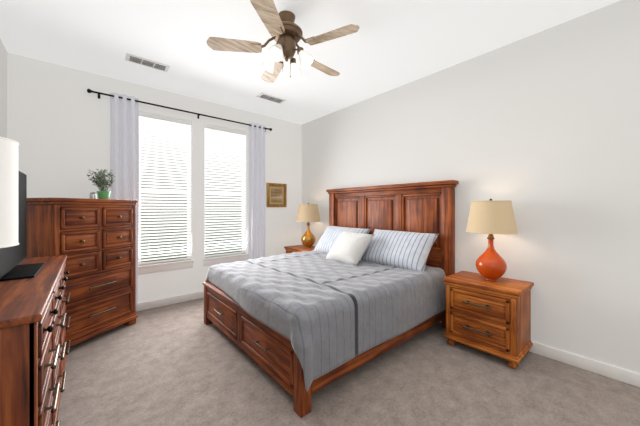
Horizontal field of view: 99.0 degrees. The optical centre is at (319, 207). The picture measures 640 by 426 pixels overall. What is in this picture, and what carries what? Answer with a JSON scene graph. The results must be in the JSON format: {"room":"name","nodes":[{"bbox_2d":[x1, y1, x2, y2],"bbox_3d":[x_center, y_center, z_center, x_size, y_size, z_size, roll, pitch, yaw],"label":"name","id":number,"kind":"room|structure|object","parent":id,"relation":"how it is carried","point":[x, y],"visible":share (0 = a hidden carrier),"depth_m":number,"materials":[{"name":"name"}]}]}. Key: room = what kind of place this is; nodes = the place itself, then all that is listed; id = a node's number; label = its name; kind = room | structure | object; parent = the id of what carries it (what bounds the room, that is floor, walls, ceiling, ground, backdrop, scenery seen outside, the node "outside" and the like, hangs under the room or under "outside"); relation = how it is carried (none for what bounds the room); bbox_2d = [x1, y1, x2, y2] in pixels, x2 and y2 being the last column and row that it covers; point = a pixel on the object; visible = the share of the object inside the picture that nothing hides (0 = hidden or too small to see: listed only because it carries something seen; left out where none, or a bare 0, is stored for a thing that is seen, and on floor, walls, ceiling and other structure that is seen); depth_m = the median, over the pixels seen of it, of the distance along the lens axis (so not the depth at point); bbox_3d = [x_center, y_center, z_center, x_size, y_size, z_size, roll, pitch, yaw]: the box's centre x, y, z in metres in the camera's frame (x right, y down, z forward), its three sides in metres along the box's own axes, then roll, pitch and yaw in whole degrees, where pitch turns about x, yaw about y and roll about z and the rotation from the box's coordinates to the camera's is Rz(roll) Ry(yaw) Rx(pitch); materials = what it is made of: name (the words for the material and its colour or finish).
{"room":"bedroom","nodes":[
{"label":"bedroom","id":0,"kind":"room"},
{"bbox_2d":[0,39,6,137],"bbox_3d":[-1.616,-0.140,0.785,0.140,3.050,5.770,0,0,-40],"label":"wall","id":1,"kind":"structure","parent":0,"point":[3,92],"depth_m":2.79,"materials":[{"name":"grey paint"}]},
{"bbox_2d":[7,52,301,302],"bbox_3d":[-1.889,-0.140,4.232,3.911,3.050,0.164,0,0,-40],"label":"wall","id":2,"kind":"structure","parent":0,"point":[58,123],"depth_m":3.81,"materials":[{"name":"grey paint"}]},
{"bbox_2d":[139,111,190,264],"bbox_3d":[-2.216,-0.271,3.936,0.663,2.084,0.057,0,0,-40],"label":"window blinds","id":3,"kind":"object","parent":2,"relation":"attached to","point":[168,121],"visible":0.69,"depth_m":3.92,"materials":[{"name":"white plastic"}]},
{"bbox_2d":[138,291,203,310],"bbox_3d":[-1.849,1.333,4.177,3.840,0.105,0.020,0,0,-40],"label":"baseboard","id":4,"kind":"structure","parent":2,"relation":"attached to","point":[197,295],"depth_m":3.91,"materials":[{"name":"white wood"}]},
{"bbox_2d":[87,89,271,310],"bbox_3d":[-1.848,-0.047,4.132,2.552,2.835,0.088,0,0,-40],"label":"curtains","id":5,"kind":"object","parent":2,"relation":"attached to","point":[124,138],"visible":0.73,"depth_m":3.64,"materials":[{"name":"white fabric"}]},
{"bbox_2d":[205,124,245,256],"bbox_3d":[-1.552,-0.271,4.501,0.688,2.084,0.057,0,0,-40],"label":"window blinds","id":6,"kind":"object","parent":2,"relation":"attached to","point":[212,134],"visible":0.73,"depth_m":4.49,"materials":[{"name":"white plastic"}]},
{"bbox_2d":[266,183,286,206],"bbox_3d":[-0.800,-0.235,5.061,0.420,0.440,0.030,0,0,-40],"label":"picture frame","id":7,"kind":"object","parent":2,"relation":"attached to","point":[276,194],"visible":1,"depth_m":5.05,"materials":[{"name":"brown metal"}]},
{"bbox_2d":[0,0,620,123],"bbox_3d":[-0.073,-1.715,2.098,4.191,0.100,5.770,0,0,-40],"label":"ceiling","id":8,"kind":"structure","parent":0,"point":[388,45],"depth_m":2.70,"materials":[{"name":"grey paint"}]},
{"bbox_2d":[125,53,169,71],"bbox_3d":[-1.968,-1.653,3.131,0.420,0.022,0.170,0,0,-40],"label":"ceiling vent","id":9,"kind":"object","parent":8,"relation":"in","point":[145,62],"visible":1,"depth_m":3.11,"materials":[{"name":"white metal"}]},
{"bbox_2d":[256,93,285,103],"bbox_3d":[-0.738,-1.653,4.138,0.420,0.022,0.170,0,0,-40],"label":"ceiling vent","id":10,"kind":"object","parent":8,"relation":"in","point":[270,98],"visible":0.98,"depth_m":4.11,"materials":[{"name":"white metal"}]},
{"bbox_2d":[206,0,359,82],"bbox_3d":[-0.265,-1.401,2.418,1.229,0.525,1.264,0,0,-40],"label":"ceiling fan","id":11,"kind":"object","parent":8,"relation":"hanging from","point":[284,30],"visible":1,"depth_m":2.30,"materials":[{"name":"brown wood"}]},
{"bbox_2d":[57,298,639,425],"bbox_3d":[-0.073,1.435,2.098,4.191,0.100,5.770,0,0,-40],"label":"floor","id":12,"kind":"structure","parent":0,"point":[180,364],"depth_m":2.11,"materials":[{"name":"carpet"}]},
{"bbox_2d":[0,255,70,425],"bbox_3d":[-1.893,0.905,1.646,0.530,0.960,1.840,0,0,-40],"label":"dresser","id":13,"kind":"object","parent":12,"relation":"on","point":[34,353],"visible":1,"depth_m":1.19,"materials":[{"name":"brown wood"}]},
{"bbox_2d":[0,137,18,247],"bbox_3d":[-1.599,0.055,1.193,0.388,0.738,0.388,0,0,-40],"label":"light","id":14,"kind":"object","parent":13,"relation":"on","point":[8,192],"visible":1,"depth_m":1.24,"materials":[{"name":"white fabric"}]},
{"bbox_2d":[0,170,44,280],"bbox_3d":[-2.009,0.079,1.783,0.260,0.690,1.000,0,0,-40],"label":"flat-screen tv","id":15,"kind":"object","parent":13,"relation":"on","point":[12,258],"visible":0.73,"depth_m":1.91,"materials":[{"name":"black plastic"}]},
{"bbox_2d":[26,198,137,347],"bbox_3d":[-2.491,0.645,2.936,0.450,1.480,0.860,0,0,15],"label":"chest","id":16,"kind":"object","parent":12,"relation":"on","point":[94,240],"visible":0.65,"depth_m":2.79,"materials":[{"name":"brown wood"}]},
{"bbox_2d":[89,192,96,198],"bbox_3d":[-2.498,-0.136,3.010,0.064,0.080,0.064,0,0,-40],"label":"jar","id":17,"kind":"object","parent":16,"relation":"on","point":[92,195],"visible":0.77,"depth_m":2.99,"materials":[{"name":"grey ceramic"}]},
{"bbox_2d":[87,169,114,198],"bbox_3d":[-2.489,-0.273,3.117,0.265,0.355,0.306,0,0,-40],"label":"potted plant","id":18,"kind":"object","parent":16,"relation":"on","point":[102,183],"visible":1,"depth_m":3.10,"materials":[{"name":"green plant"}]},
{"bbox_2d":[284,245,314,252],"bbox_3d":[-0.275,1.045,4.913,0.510,0.680,0.650,0,0,-40],"label":"nightstand","id":19,"kind":"object","parent":12,"relation":"on","point":[295,248],"visible":0.1,"depth_m":4.88,"materials":[{"name":"brown wood"}]},
{"bbox_2d":[296,203,319,247],"bbox_3d":[-0.209,0.305,4.890,0.438,0.798,0.438,0,0,-40],"label":"lamp","id":20,"kind":"object","parent":19,"relation":"on","point":[308,213],"visible":1,"depth_m":4.76,"materials":[{"name":"beige fabric"}]},
{"bbox_2d":[202,180,458,417],"bbox_3d":[0.053,0.535,3.232,2.240,1.700,2.135,0,0,-40],"label":"bed","id":21,"kind":"object","parent":12,"relation":"on","point":[361,284],"visible":1,"depth_m":2.67,"materials":[{"name":"grey fabric"}]},
{"bbox_2d":[205,248,446,392],"bbox_3d":[-0.006,0.922,3.200,2.106,0.528,2.107,0,0,-40],"label":"comforter","id":22,"kind":"object","parent":21,"relation":"on","point":[312,315],"depth_m":2.34,"materials":[{"name":"grey fabric"}]},
{"bbox_2d":[443,271,533,368],"bbox_3d":[1.627,1.045,2.677,0.510,0.680,0.650,0,0,-40],"label":"nightstand","id":23,"kind":"object","parent":12,"relation":"on","point":[487,316],"visible":1,"depth_m":2.50,"materials":[{"name":"brown wood"}]},
{"bbox_2d":[466,199,517,280],"bbox_3d":[1.673,0.305,2.677,0.438,0.798,0.438,0,0,-40],"label":"lamp","id":24,"kind":"object","parent":23,"relation":"on","point":[490,217],"visible":1,"depth_m":2.56,"materials":[{"name":"orange ceramic"}]},
{"bbox_2d":[302,0,639,372],"bbox_3d":[1.470,-0.140,3.410,0.140,3.050,5.770,0,0,-40],"label":"wall","id":25,"kind":"structure","parent":0,"point":[540,130],"depth_m":2.56,"materials":[{"name":"grey paint"}]},
{"bbox_2d":[440,321,639,386],"bbox_3d":[1.409,1.333,3.359,0.020,0.105,5.490,0,0,-40],"label":"baseboard","id":26,"kind":"structure","parent":25,"relation":"attached to","point":[608,370],"depth_m":2.32,"materials":[{"name":"white wood"}]}
]}

